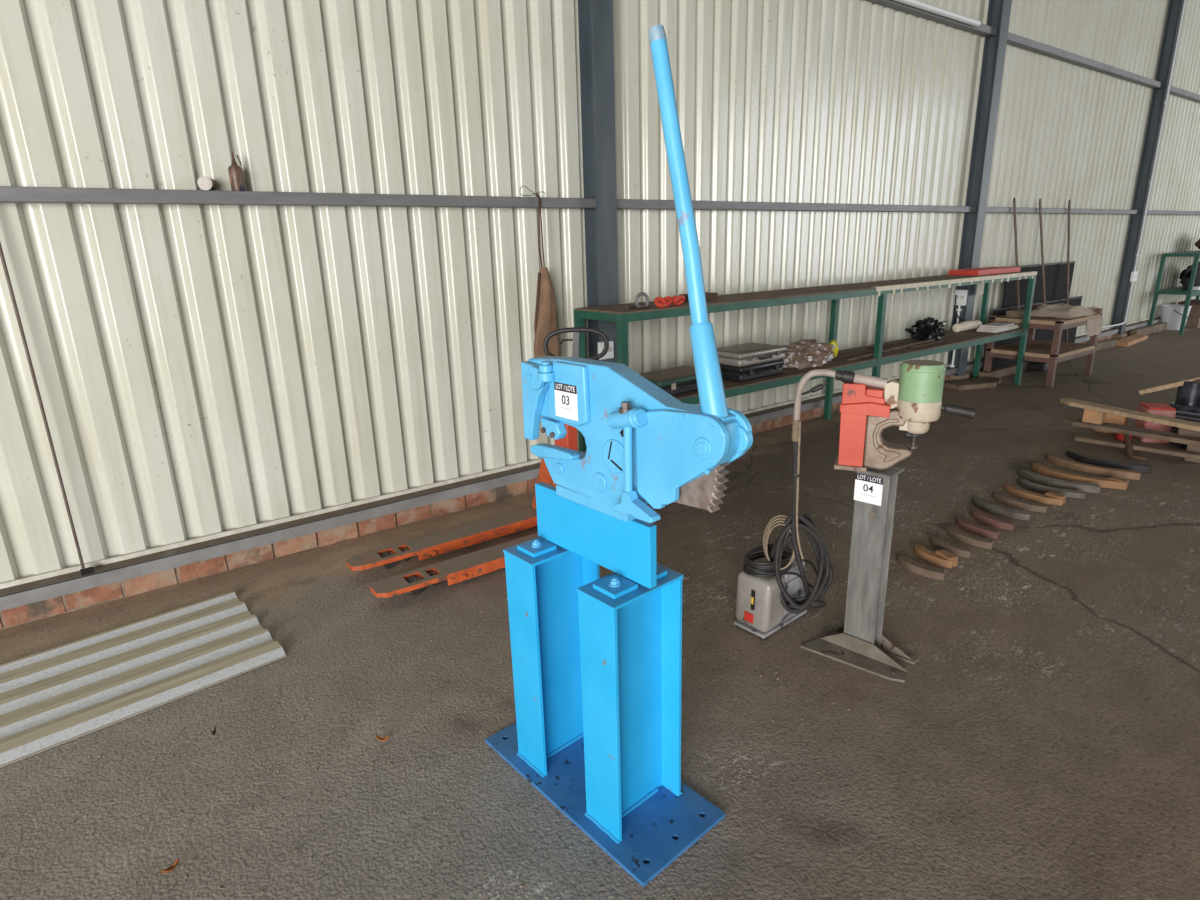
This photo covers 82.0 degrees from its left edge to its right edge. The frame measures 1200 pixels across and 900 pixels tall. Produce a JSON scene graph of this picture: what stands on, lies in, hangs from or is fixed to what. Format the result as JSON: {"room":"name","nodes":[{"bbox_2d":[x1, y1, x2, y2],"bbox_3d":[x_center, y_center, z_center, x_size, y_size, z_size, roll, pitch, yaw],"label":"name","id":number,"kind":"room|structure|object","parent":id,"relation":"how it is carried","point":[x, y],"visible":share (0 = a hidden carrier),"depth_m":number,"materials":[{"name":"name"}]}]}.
{"room":"industrial workshop","nodes":[
{"label":"industrial workshop","id":0,"kind":"room"},
{"bbox_2d":[0,0,1199,582],"bbox_3d":[5.972,-4.330,8.630,39.000,6.300,0.163,-13,20,-35],"label":"wall","id":1,"kind":"structure","parent":0,"point":[200,370],"depth_m":4.02,"materials":[{"name":"grey"}]},
{"bbox_2d":[0,186,595,208],"bbox_3d":[-2.007,-1.164,3.177,4.941,0.060,0.082,-13,20,-35],"label":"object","id":2,"kind":"structure","parent":1,"relation":"attached to","point":[8,194],"depth_m":3.38,"materials":[{"name":"grey metal"}]},
{"bbox_2d":[197,176,215,189],"bbox_3d":[-1.859,-1.258,3.268,0.063,0.063,0.090,-6,17,-16],"label":"tin can","id":3,"kind":"object","parent":2,"relation":"on","point":[205,183],"visible":0.97,"depth_m":3.23,"materials":[{"name":"white metal"}]},
{"bbox_2d":[228,151,245,190],"bbox_3d":[-1.754,-1.341,3.326,0.064,0.183,0.062,-13,20,-35],"label":"bottle","id":4,"kind":"object","parent":2,"relation":"on","point":[236,177],"visible":0.89,"depth_m":3.31,"materials":[{"name":"glass"}]},
{"bbox_2d":[520,186,559,357],"bbox_3d":[-0.376,-1.083,4.371,0.229,1.102,0.083,-13,20,-35],"label":"sack","id":5,"kind":"object","parent":1,"relation":"hanging from","point":[545,322],"visible":0.93,"depth_m":4.41,"materials":[{"name":"fabric"}]},
{"bbox_2d":[0,330,1129,629],"bbox_3d":[5.366,-1.177,8.953,36.800,0.109,0.214,-13,20,-35],"label":"wall","id":6,"kind":"structure","parent":1,"relation":"attached to","point":[51,607],"depth_m":3.77,"materials":[{"name":"brick"}]},
{"bbox_2d":[0,317,1160,610],"bbox_3d":[5.399,-1.252,8.881,36.800,0.070,0.155,-13,20,-35],"label":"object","id":7,"kind":"structure","parent":6,"relation":"attached to","point":[60,585],"depth_m":3.77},
{"bbox_2d":[0,242,93,574],"bbox_3d":[-2.465,-0.216,3.058,0.050,1.660,0.050,-13,20,-35],"label":"rod","id":8,"kind":"object","parent":7,"relation":"on","point":[83,570],"visible":1,"depth_m":3.06,"materials":[{"name":"black metal"}]},
{"bbox_2d":[0,315,1159,588],"bbox_3d":[5.386,-1.299,8.883,36.800,0.023,0.015,-13,20,-35],"label":"trim","id":9,"kind":"structure","parent":1,"relation":"attached to","point":[389,495],"depth_m":3.84,"materials":[{"name":"metal"}]},
{"bbox_2d":[617,199,975,212],"bbox_3d":[1.996,-2.110,6.007,4.996,0.060,0.082,-13,20,-35],"label":"trim","id":10,"kind":"structure","parent":1,"relation":"attached to","point":[621,203],"depth_m":5.63,"materials":[{"name":"grey metal"}]},
{"bbox_2d":[866,0,996,37],"bbox_3d":[1.951,-3.718,5.532,4.996,0.070,0.082,-13,20,-35],"label":"trim","id":11,"kind":"structure","parent":1,"relation":"attached to","point":[983,30],"depth_m":6.34,"materials":[{"name":"grey metal"}]},
{"bbox_2d":[893,0,980,26],"bbox_3d":[2.209,-3.759,5.630,3.550,0.056,0.055,-13,20,-35],"label":"pipe","id":12,"kind":"object","parent":1,"relation":"attached to","point":[919,4],"visible":1,"depth_m":6.22,"materials":[{"name":"white"}]},
{"bbox_2d":[986,207,1139,213],"bbox_3d":[5.971,-3.050,8.817,4.871,0.060,0.082,-13,20,-35],"label":"trim","id":13,"kind":"structure","parent":1,"relation":"attached to","point":[988,209],"depth_m":8.59,"materials":[{"name":"grey metal"}]},
{"bbox_2d":[1007,32,1163,88],"bbox_3d":[5.926,-4.658,8.342,4.871,0.070,0.082,-13,20,-35],"label":"trim","id":14,"kind":"structure","parent":1,"relation":"attached to","point":[1012,39],"depth_m":8.08,"materials":[{"name":"grey metal"}]},
{"bbox_2d":[1147,210,1199,214],"bbox_3d":[9.933,-3.987,11.618,4.966,0.060,0.082,-13,20,-35],"label":"trim","id":15,"kind":"structure","parent":1,"relation":"attached to","point":[1149,212],"depth_m":10.94,"materials":[{"name":"grey metal"}]},
{"bbox_2d":[1169,86,1199,102],"bbox_3d":[9.889,-5.595,11.144,4.966,0.070,0.082,-13,20,-35],"label":"trim","id":16,"kind":"structure","parent":1,"relation":"attached to","point":[1175,91],"depth_m":10.27,"materials":[{"name":"grey metal"}]},
{"bbox_2d":[0,328,1199,899],"bbox_3d":[6.980,1.720,-0.476,50.000,0.200,18.200,-13,20,-35],"label":"floor","id":17,"kind":"structure","parent":0,"point":[1041,741],"depth_m":2.39,"materials":[{"name":"concrete"}]},
{"bbox_2d":[0,591,285,767],"bbox_3d":[-2.513,1.044,2.299,2.600,0.027,0.745,-16,22,-40],"label":"sheet","id":18,"kind":"object","parent":17,"relation":"on","point":[50,698],"visible":1,"depth_m":2.78,"materials":[{"name":"white metal"}]},
{"bbox_2d":[161,858,178,872],"bbox_3d":[-1.161,1.129,1.869,0.013,0.027,0.045,9,20,32],"label":"dry leaf","id":19,"kind":"object","parent":17,"relation":"on","point":[172,867],"visible":1,"depth_m":1.87,"materials":[{"name":"brown plant"}]},
{"bbox_2d":[375,735,388,740],"bbox_3d":[-0.738,0.978,2.343,0.048,0.027,0.013,-1,16,4],"label":"dry leaf","id":20,"kind":"object","parent":17,"relation":"on","point":[376,736],"visible":1,"depth_m":2.34,"materials":[{"name":"brown plant"}]},
{"bbox_2d":[0,568,849,894],"bbox_3d":[-0.741,0.947,2.508,3.081,0.012,2.370,-13,20,-35],"label":"grit","id":21,"kind":"object","parent":17,"relation":"on","point":[709,756],"visible":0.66,"depth_m":2.22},
{"bbox_2d":[346,327,608,597],"bbox_3d":[-0.593,-0.005,3.655,1.474,1.174,0.541,-13,20,-35],"label":"truck","id":22,"kind":"object","parent":17,"relation":"on","point":[458,569],"visible":0.56,"depth_m":3.70,"materials":[{"name":"orange paint"}]},
{"bbox_2d":[578,0,617,362],"bbox_3d":[-0.022,-2.757,4.218,0.220,6.100,0.171,-13,20,-35],"label":"column","id":23,"kind":"structure","parent":17,"relation":"on","point":[595,17],"depth_m":4.45,"materials":[{"name":"paint"}]},
{"bbox_2d":[598,341,613,359],"bbox_3d":[0.041,-0.684,4.733,0.120,0.120,0.034,-13,20,-35],"label":"wall socket","id":24,"kind":"object","parent":23,"relation":"attached to","point":[610,354],"visible":0.62,"depth_m":4.73,"materials":[{"name":"white plastic"}]},
{"bbox_2d":[485,25,752,886],"bbox_3d":[0.008,0.071,1.835,0.336,2.025,0.892,-16,21,-39],"label":"machine","id":25,"kind":"object","parent":17,"relation":"on","point":[597,661],"visible":1,"depth_m":1.89,"materials":[{"name":"blue paint"}]},
{"bbox_2d":[689,321,728,418],"bbox_3d":[0.235,-0.169,1.488,0.058,0.213,0.098,-16,21,-39],"label":"socket","id":26,"kind":"object","parent":25,"relation":"attached to","point":[713,404],"depth_m":1.47,"materials":[{"name":"blue paint"}]},
{"bbox_2d":[734,558,806,639],"bbox_3d":[0.745,0.626,3.000,0.319,0.262,0.172,-15,21,-38],"label":"pump","id":27,"kind":"object","parent":17,"relation":"on","point":[760,611],"visible":0.78,"depth_m":2.91,"materials":[{"name":"grey metal"}]},
{"bbox_2d":[751,590,754,609],"bbox_3d":[0.638,0.628,2.884,0.007,0.090,0.016,-15,21,-38],"label":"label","id":28,"kind":"object","parent":27,"relation":"attached to","point":[752,591],"depth_m":2.88,"materials":[{"name":"black plastic"}]},
{"bbox_2d":[743,544,824,607],"bbox_3d":[0.813,0.582,2.997,0.425,0.330,0.195,-5,17,-13],"label":"power cord","id":29,"kind":"object","parent":27,"relation":"on","point":[761,569],"visible":0.76,"depth_m":2.89,"materials":[{"name":"black rubber"}]},
{"bbox_2d":[763,369,835,613],"bbox_3d":[0.810,0.184,2.755,0.270,1.041,0.177,-1,16,0],"label":"hose","id":30,"kind":"object","parent":27,"relation":"attached to","point":[790,529],"visible":0.95,"depth_m":2.79,"materials":[{"name":"beige rubber"}]},
{"bbox_2d":[734,610,806,638],"bbox_3d":[0.750,0.733,3.032,0.315,0.014,0.160,-15,21,-38],"label":"tray","id":31,"kind":"object","parent":17,"relation":"on","point":[763,634],"depth_m":2.95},
{"bbox_2d":[574,271,1036,451],"bbox_3d":[2.249,-0.828,6.092,5.626,1.220,0.507,-13,20,-35],"label":"workbench","id":32,"kind":"object","parent":17,"relation":"on","point":[952,340],"visible":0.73,"depth_m":5.75,"materials":[{"name":"metal"}]},
{"bbox_2d":[625,292,649,308],"bbox_3d":[0.256,-0.947,4.357,0.073,0.100,0.202,14,23,43],"label":"shackle","id":33,"kind":"object","parent":32,"relation":"on","point":[646,304],"visible":1,"depth_m":4.33,"materials":[{"name":"metal"}]},
{"bbox_2d":[640,365,697,395],"bbox_3d":[0.523,-0.477,4.801,0.568,0.125,0.361,-15,21,-37],"label":"tool case","id":34,"kind":"object","parent":32,"relation":"on","point":[678,380],"visible":0.46,"depth_m":4.67,"materials":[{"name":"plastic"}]},
{"bbox_2d":[654,295,685,307],"bbox_3d":[0.446,-0.962,4.468,0.264,0.071,0.091,-13,20,-35],"label":"strap","id":35,"kind":"object","parent":32,"relation":"on","point":[675,300],"visible":1,"depth_m":4.45,"materials":[{"name":"red fabric"}]},
{"bbox_2d":[679,292,717,300],"bbox_3d":[0.690,-1.072,4.840,0.260,0.046,0.120,-13,20,-35],"label":"channel offcut","id":36,"kind":"object","parent":32,"relation":"on","point":[709,296],"visible":0.52,"depth_m":4.83,"materials":[{"name":"metal"}]},
{"bbox_2d":[720,359,783,381],"bbox_3d":[1.126,-0.618,5.241,0.508,0.115,0.361,-14,21,-36],"label":"tool case","id":37,"kind":"object","parent":32,"relation":"on","point":[766,369],"visible":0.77,"depth_m":5.09,"materials":[{"name":"black plastic"}]},
{"bbox_2d":[717,342,785,366],"bbox_3d":[1.115,-0.720,5.204,0.528,0.100,0.381,-14,20,-35],"label":"flight case","id":38,"kind":"object","parent":37,"relation":"on","point":[746,354],"visible":0.84,"depth_m":5.08,"materials":[{"name":"silver metal"}]},
{"bbox_2d":[781,338,837,369],"bbox_3d":[1.698,-0.804,5.630,0.643,0.216,0.352,-13,20,-35],"label":"plastic bundle","id":39,"kind":"object","parent":32,"relation":"on","point":[803,354],"visible":0.94,"depth_m":5.49,"materials":[{"name":"multicoloured"}]},
{"bbox_2d":[835,346,892,357],"bbox_3d":[2.326,-0.871,6.157,0.900,0.016,0.040,-12,19,-32],"label":"bar","id":40,"kind":"object","parent":32,"relation":"on","point":[888,347],"visible":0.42,"depth_m":6.12,"materials":[{"name":"metal"}]},
{"bbox_2d":[846,349,890,360],"bbox_3d":[2.349,-0.833,6.031,0.750,0.012,0.030,-16,22,-40],"label":"bar","id":41,"kind":"object","parent":32,"relation":"on","point":[885,350],"visible":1,"depth_m":5.96,"materials":[{"name":"metal"}]},
{"bbox_2d":[868,341,911,348],"bbox_3d":[2.749,-0.994,6.541,0.600,0.012,0.030,-11,19,-29],"label":"bar","id":42,"kind":"object","parent":32,"relation":"on","point":[908,341],"visible":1,"depth_m":6.54,"materials":[{"name":"metal"}]},
{"bbox_2d":[890,339,934,349],"bbox_3d":[2.963,-1.003,6.535,0.800,0.020,0.050,-15,21,-38],"label":"bar","id":43,"kind":"object","parent":32,"relation":"on","point":[931,340],"visible":0.81,"depth_m":6.48,"materials":[{"name":"metal"}]},
{"bbox_2d":[908,340,942,348],"bbox_3d":[3.075,-0.999,6.520,0.600,0.016,0.030,-14,21,-36],"label":"bar","id":44,"kind":"object","parent":32,"relation":"on","point":[937,341],"visible":1,"depth_m":6.50,"materials":[{"name":"metal"}]},
{"bbox_2d":[905,317,946,339],"bbox_3d":[3.244,-1.210,6.859,0.487,0.218,0.314,-13,20,-35],"label":"bag","id":45,"kind":"object","parent":32,"relation":"on","point":[928,328],"visible":0.98,"depth_m":6.75,"materials":[{"name":"black"}]},
{"bbox_2d":[952,320,981,331],"bbox_3d":[3.940,-1.336,7.416,0.510,0.104,0.104,-13,20,-35],"label":"roll","id":46,"kind":"object","parent":32,"relation":"on","point":[975,324],"visible":0.96,"depth_m":7.34,"materials":[{"name":"beige fabric"}]},
{"bbox_2d":[976,283,984,294],"bbox_3d":[4.176,-1.788,7.574,0.150,0.170,0.002,-13,20,-35],"label":"card","id":47,"kind":"object","parent":32,"relation":"hanging from","point":[980,288],"visible":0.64,"depth_m":7.58,"materials":[{"name":"white paper"}]},
{"bbox_2d":[948,267,1020,275],"bbox_3d":[4.050,-1.883,7.262,0.920,0.050,0.300,-13,20,-35],"label":"steel tray","id":48,"kind":"object","parent":32,"relation":"on","point":[984,270],"visible":1,"depth_m":7.09,"materials":[{"name":"red metal"}]},
{"bbox_2d":[976,322,1018,332],"bbox_3d":[4.262,-1.316,7.399,0.460,0.063,0.242,-13,20,-35],"label":"paper stack","id":49,"kind":"object","parent":32,"relation":"on","point":[994,327],"visible":1,"depth_m":7.32,"materials":[{"name":"white paper"}]},
{"bbox_2d":[800,466,918,682],"bbox_3d":[1.037,0.449,2.665,0.404,0.775,0.235,14,23,43],"label":"pedestal","id":50,"kind":"object","parent":17,"relation":"on","point":[860,643],"visible":0.98,"depth_m":2.68,"materials":[{"name":"grey metal"}]},
{"bbox_2d":[834,360,975,471],"bbox_3d":[1.090,-0.119,2.501,0.468,0.405,0.149,6,18,23],"label":"hydraulic punch","id":51,"kind":"object","parent":50,"relation":"on","point":[870,405],"visible":1,"depth_m":2.48,"materials":[{"name":"red metal"}]},
{"bbox_2d":[896,553,944,580],"bbox_3d":[1.590,0.582,3.463,0.098,0.040,0.297,-9,18,-24],"label":"bar","id":52,"kind":"object","parent":17,"relation":"on","point":[902,559],"visible":1,"depth_m":3.41,"materials":[{"name":"brown wood"}]},
{"bbox_2d":[913,543,957,568],"bbox_3d":[1.718,0.537,3.575,0.100,0.055,0.257,-9,18,-25],"label":"bar","id":53,"kind":"object","parent":17,"relation":"on","point":[943,558],"visible":1,"depth_m":3.52,"materials":[{"name":"brown wood"}]},
{"bbox_2d":[929,534,970,558],"bbox_3d":[1.853,0.510,3.681,0.092,0.040,0.270,-8,18,-20],"label":"bar","id":54,"kind":"object","parent":17,"relation":"on","point":[936,541],"visible":0.94,"depth_m":3.63,"materials":[{"name":"brown wood"}]},
{"bbox_2d":[945,524,992,549],"bbox_3d":[2.005,0.474,3.790,0.101,0.040,0.312,-8,18,-20],"label":"bar","id":55,"kind":"object","parent":17,"relation":"on","point":[952,531],"visible":1,"depth_m":3.74,"materials":[{"name":"brown wood"}]},
{"bbox_2d":[943,376,1000,390],"bbox_3d":[4.171,-0.739,7.666,0.739,0.055,0.320,-8,18,-21],"label":"concrete slab","id":56,"kind":"object","parent":17,"relation":"on","point":[981,382],"visible":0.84,"depth_m":7.56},
{"bbox_2d":[955,515,998,538],"bbox_3d":[2.119,0.433,3.916,0.100,0.040,0.309,-7,17,-16],"label":"bar","id":57,"kind":"object","parent":17,"relation":"on","point":[961,521],"visible":1,"depth_m":3.86,"materials":[{"name":"wood"}]},
{"bbox_2d":[947,0,1011,380],"bbox_3d":[4.002,-3.708,7.063,0.220,6.100,0.171,-13,20,-35],"label":"column","id":58,"kind":"structure","parent":17,"relation":"on","point":[999,11],"depth_m":7.23,"materials":[{"name":"paint"}]},
{"bbox_2d":[950,350,955,366],"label":"wall socket","id":59,"kind":"object","parent":58,"relation":"attached to","point":[953,357],"depth_m":7.80,"materials":[{"name":"white plastic"}]},
{"bbox_2d":[953,290,967,323],"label":"wall socket","id":60,"kind":"object","parent":58,"relation":"attached to","point":[960,298],"depth_m":7.61,"materials":[{"name":"white plastic"}]},
{"bbox_2d":[969,507,1014,530],"bbox_3d":[2.263,0.397,4.025,0.103,0.040,0.322,-6,17,-15],"label":"bar","id":61,"kind":"object","parent":17,"relation":"on","point":[976,513],"visible":1,"depth_m":3.97,"materials":[{"name":"wood"}]},
{"bbox_2d":[971,497,1029,520],"bbox_3d":[2.391,0.351,4.168,0.116,0.040,0.387,-9,18,-25],"label":"bar","id":62,"kind":"object","parent":17,"relation":"on","point":[977,502],"visible":0.99,"depth_m":4.11,"materials":[{"name":"metal"}]},
{"bbox_2d":[978,361,1027,377],"bbox_3d":[4.848,-0.952,8.262,1.100,0.090,0.100,-13,20,-35],"label":"timber beam","id":63,"kind":"structure","parent":17,"relation":"on","point":[1009,369],"depth_m":8.15,"materials":[{"name":"brown wood"}]},
{"bbox_2d":[991,491,1046,512],"bbox_3d":[2.565,0.317,4.267,0.112,0.040,0.367,-9,18,-24],"label":"bar","id":64,"kind":"object","parent":17,"relation":"on","point":[998,496],"visible":1,"depth_m":4.21,"materials":[{"name":"wood"}]},
{"bbox_2d":[1003,484,1065,505],"bbox_3d":[2.724,0.271,4.381,0.126,0.055,0.395,-10,19,-27],"label":"bar","id":65,"kind":"object","parent":17,"relation":"on","point":[1053,498],"visible":1,"depth_m":4.30,"materials":[{"name":"brown wood"}]},
{"bbox_2d":[991,296,1082,368],"bbox_3d":[5.548,-1.481,8.771,2.500,0.780,0.016,-13,20,-35],"label":"wall","id":66,"kind":"structure","parent":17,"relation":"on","point":[1040,334],"depth_m":8.79,"materials":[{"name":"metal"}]},
{"bbox_2d":[1027,361,1048,371],"bbox_3d":[5.418,-1.038,8.485,0.320,0.100,0.200,-13,20,-35],"label":"lump","id":67,"kind":"object","parent":17,"relation":"on","point":[1033,366],"visible":0.63,"depth_m":8.38,"materials":[{"name":"black rubber"}]},
{"bbox_2d":[1002,261,1074,307],"bbox_3d":[5.543,-1.729,8.783,1.900,1.230,0.016,-13,20,-35],"label":"leaning board","id":68,"kind":"object","parent":17,"relation":"on","point":[1055,273],"visible":0.32,"depth_m":8.71,"materials":[{"name":"black wood"}]},
{"bbox_2d":[983,305,1102,386],"bbox_3d":[5.106,-1.226,7.977,1.104,0.765,0.734,-13,20,-35],"label":"work table","id":69,"kind":"object","parent":17,"relation":"on","point":[1055,351],"visible":0.76,"depth_m":7.72,"materials":[{"name":"brown wood"}]},
{"bbox_2d":[1005,309,1024,317],"bbox_3d":[4.760,-1.553,7.849,0.280,0.070,0.160,-13,20,-35],"label":"block","id":70,"kind":"object","parent":69,"relation":"on","point":[1016,313],"visible":0.83,"depth_m":7.77,"materials":[{"name":"brown wood"}]},
{"bbox_2d":[1013,198,1019,308],"bbox_3d":[4.779,-2.214,7.919,0.236,1.293,0.028,13,22,41],"label":"rod","id":71,"kind":"object","parent":69,"relation":"on","point":[1014,200],"visible":0.83,"depth_m":7.89,"materials":[{"name":"black"}]},
{"bbox_2d":[986,340,1095,356],"bbox_3d":[5.108,-1.187,7.992,1.100,0.020,0.730,-13,20,-35],"label":"shelf","id":72,"kind":"object","parent":69,"relation":"attached to","point":[1034,348],"depth_m":7.87,"materials":[{"name":"brown wood"}]},
{"bbox_2d":[1039,199,1045,303],"bbox_3d":[5.321,-2.342,8.302,0.243,1.293,0.026,10,20,33],"label":"rod","id":73,"kind":"object","parent":69,"relation":"on","point":[1040,206],"visible":0.83,"depth_m":8.29,"materials":[{"name":"black"}]},
{"bbox_2d":[1031,303,1102,336],"bbox_3d":[5.265,-1.492,7.897,0.900,0.355,0.585,-13,20,-35],"label":"cloth","id":74,"kind":"object","parent":69,"relation":"on","point":[1059,310],"visible":0.94,"depth_m":7.73,"materials":[{"name":"beige fabric"}]},
{"bbox_2d":[1016,479,1085,498],"bbox_3d":[2.892,0.250,4.464,0.125,0.040,0.418,-13,20,-35],"label":"bar","id":75,"kind":"object","parent":17,"relation":"on","point":[1024,483],"visible":0.9,"depth_m":4.41,"materials":[{"name":"metal"}]},
{"bbox_2d":[1017,470,1100,493],"bbox_3d":[3.015,0.205,4.586,0.151,0.050,0.518,-13,20,-35],"label":"bar","id":76,"kind":"object","parent":17,"relation":"on","point":[1025,474],"visible":0.87,"depth_m":4.51,"materials":[{"name":"metal"}]},
{"bbox_2d":[1065,200,1070,341],"bbox_3d":[6.027,-2.167,8.895,0.270,2.002,0.027,5,18,20],"label":"rod","id":77,"kind":"object","parent":17,"relation":"on","point":[1069,202],"visible":0.83,"depth_m":8.81,"materials":[{"name":"black"}]},
{"bbox_2d":[1030,463,1128,489],"bbox_3d":[3.198,0.171,4.677,0.169,0.055,0.610,-12,19,-32],"label":"bar","id":78,"kind":"object","parent":17,"relation":"on","point":[1111,482],"visible":0.91,"depth_m":4.58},
{"bbox_2d":[1045,453,1140,479],"bbox_3d":[3.418,0.112,4.865,0.168,0.050,0.636,-10,19,-27],"label":"bar","id":79,"kind":"object","parent":17,"relation":"on","point":[1060,461],"visible":0.98,"depth_m":4.77,"materials":[{"name":"metal"}]},
{"bbox_2d":[1084,339,1117,350],"bbox_3d":[7.092,-1.487,9.848,0.900,0.100,0.120,-11,19,-30],"label":"plank","id":80,"kind":"object","parent":17,"relation":"on","point":[1108,343],"visible":0.51,"depth_m":9.88,"materials":[{"name":"brown wood"}]},
{"bbox_2d":[1065,450,1150,472],"bbox_3d":[3.606,0.080,4.956,0.151,0.050,0.551,-11,19,-30],"label":"bar","id":81,"kind":"object","parent":17,"relation":"on","point":[1145,468],"visible":0.91,"depth_m":4.88,"materials":[{"name":"black metal"}]},
{"bbox_2d":[1094,404,1128,433],"bbox_3d":[4.257,-0.257,5.748,0.200,0.212,0.200,14,22,42],"label":"wood block","id":82,"kind":"object","parent":17,"relation":"on","point":[1110,418],"visible":0.31,"depth_m":5.67,"materials":[{"name":"brown wood"}]},
{"bbox_2d":[1115,433,1131,440],"bbox_3d":[4.194,-0.136,5.526,0.110,0.110,0.108,-13,20,-35],"label":"cap","id":83,"kind":"object","parent":17,"relation":"on","point":[1118,436],"visible":0.37,"depth_m":5.51,"materials":[{"name":"plastic"}]},
{"bbox_2d":[1060,398,1199,462],"bbox_3d":[4.109,-0.080,5.034,0.490,0.302,1.528,-13,20,-35],"label":"pallet","id":84,"kind":"object","parent":17,"relation":"on","point":[1094,414],"visible":1,"depth_m":5.15,"materials":[{"name":"wood"}]},
{"bbox_2d":[1117,334,1147,346],"bbox_3d":[7.982,-1.650,10.387,1.100,0.060,0.180,-15,21,-38],"label":"plank","id":85,"kind":"object","parent":17,"relation":"on","point":[1135,338],"visible":0.8,"depth_m":10.27,"materials":[{"name":"brown wood"}]},
{"bbox_2d":[1129,322,1166,335],"bbox_3d":[8.928,-1.959,11.239,1.400,0.120,0.100,-13,20,-35],"label":"timber beam","id":86,"kind":"structure","parent":17,"relation":"on","point":[1149,329],"depth_m":11.15,"materials":[{"name":"brown wood"}]},
{"bbox_2d":[1111,0,1186,339],"bbox_3d":[7.927,-4.636,9.837,0.220,6.100,0.171,-13,20,-35],"label":"column","id":87,"kind":"structure","parent":17,"relation":"on","point":[1175,6],"depth_m":9.98,"materials":[{"name":"paint"}]},
{"bbox_2d":[1102,0,1185,327],"bbox_3d":[7.640,-4.497,9.596,0.890,5.514,0.051,-11,19,-30],"label":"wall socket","id":88,"kind":"object","parent":87,"relation":"attached to","point":[1133,278],"visible":0.96,"depth_m":9.95,"materials":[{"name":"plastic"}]},
{"bbox_2d":[1134,402,1175,443],"bbox_3d":[4.387,-0.215,5.472,0.190,0.282,0.220,4,17,18],"label":"can","id":89,"kind":"object","parent":17,"relation":"on","point":[1162,409],"visible":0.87,"depth_m":5.39,"materials":[{"name":"red plastic"}]},
{"bbox_2d":[1148,250,1199,334],"bbox_3d":[10.037,-2.699,11.646,2.340,1.250,0.471,-13,20,-35],"label":"storage rack","id":90,"kind":"object","parent":17,"relation":"on","point":[1189,292],"visible":0.75,"depth_m":10.97,"materials":[{"name":"green metal"}]},
{"bbox_2d":[1158,286,1197,294],"bbox_3d":[10.039,-2.720,11.645,2.330,0.050,0.465,-13,20,-35],"label":"shelf","id":91,"kind":"object","parent":90,"relation":"attached to","point":[1176,290],"depth_m":11.01,"materials":[{"name":"green metal"}]},
{"bbox_2d":[1162,250,1199,256],"bbox_3d":[10.024,-3.276,11.481,2.330,0.050,0.465,-13,20,-35],"label":"shelf","id":92,"kind":"object","parent":90,"relation":"attached to","point":[1188,253],"depth_m":10.87,"materials":[{"name":"metal"}]},
{"bbox_2d":[1179,261,1199,288],"bbox_3d":[9.954,-2.944,11.568,1.315,0.426,0.294,-13,20,-35],"label":"heap","id":93,"kind":"object","parent":90,"relation":"on","point":[1185,275],"visible":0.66,"depth_m":11.31,"materials":[{"name":"black plastic"}]},
{"bbox_2d":[1195,239,1199,248],"bbox_3d":[10.316,-3.534,11.666,1.028,0.323,0.311,-13,20,-35],"label":"heap","id":94,"kind":"object","parent":90,"relation":"on","point":[1197,244],"visible":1,"depth_m":11.50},
{"bbox_2d":[1160,304,1191,329],"bbox_3d":[9.663,-2.229,11.609,0.411,0.390,0.441,-13,20,-35],"label":"plastic bucket","id":95,"kind":"object","parent":17,"relation":"on","point":[1172,314],"visible":0.72,"depth_m":11.51,"materials":[{"name":"white plastic"}]},
{"bbox_2d":[1168,379,1199,431],"bbox_3d":[4.873,-0.351,5.538,0.455,0.480,0.420,-13,20,-35],"label":"block","id":96,"kind":"object","parent":17,"relation":"on","point":[1186,403],"visible":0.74,"depth_m":5.50,"materials":[{"name":"metal"}]},
{"bbox_2d":[1138,376,1199,394],"bbox_3d":[4.683,-0.539,5.568,0.520,0.230,0.050,9,20,33],"label":"stick","id":97,"kind":"object","parent":96,"relation":"on","point":[1177,383],"visible":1,"depth_m":5.61,"materials":[{"name":"brown wood"}]},
{"bbox_2d":[1172,421,1199,448],"bbox_3d":[4.535,-0.103,5.222,0.210,0.200,0.308,-13,20,-35],"label":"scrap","id":98,"kind":"object","parent":17,"relation":"on","point":[1175,430],"visible":0.19,"depth_m":5.27,"materials":[{"name":"black plastic"}]},
{"bbox_2d":[1178,299,1199,327],"bbox_3d":[10.275,-2.359,11.936,0.720,0.420,0.340,-13,20,-35],"label":"cardboard box","id":99,"kind":"object","parent":17,"relation":"on","point":[1194,322],"visible":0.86,"depth_m":11.68,"materials":[{"name":"cardboard"}]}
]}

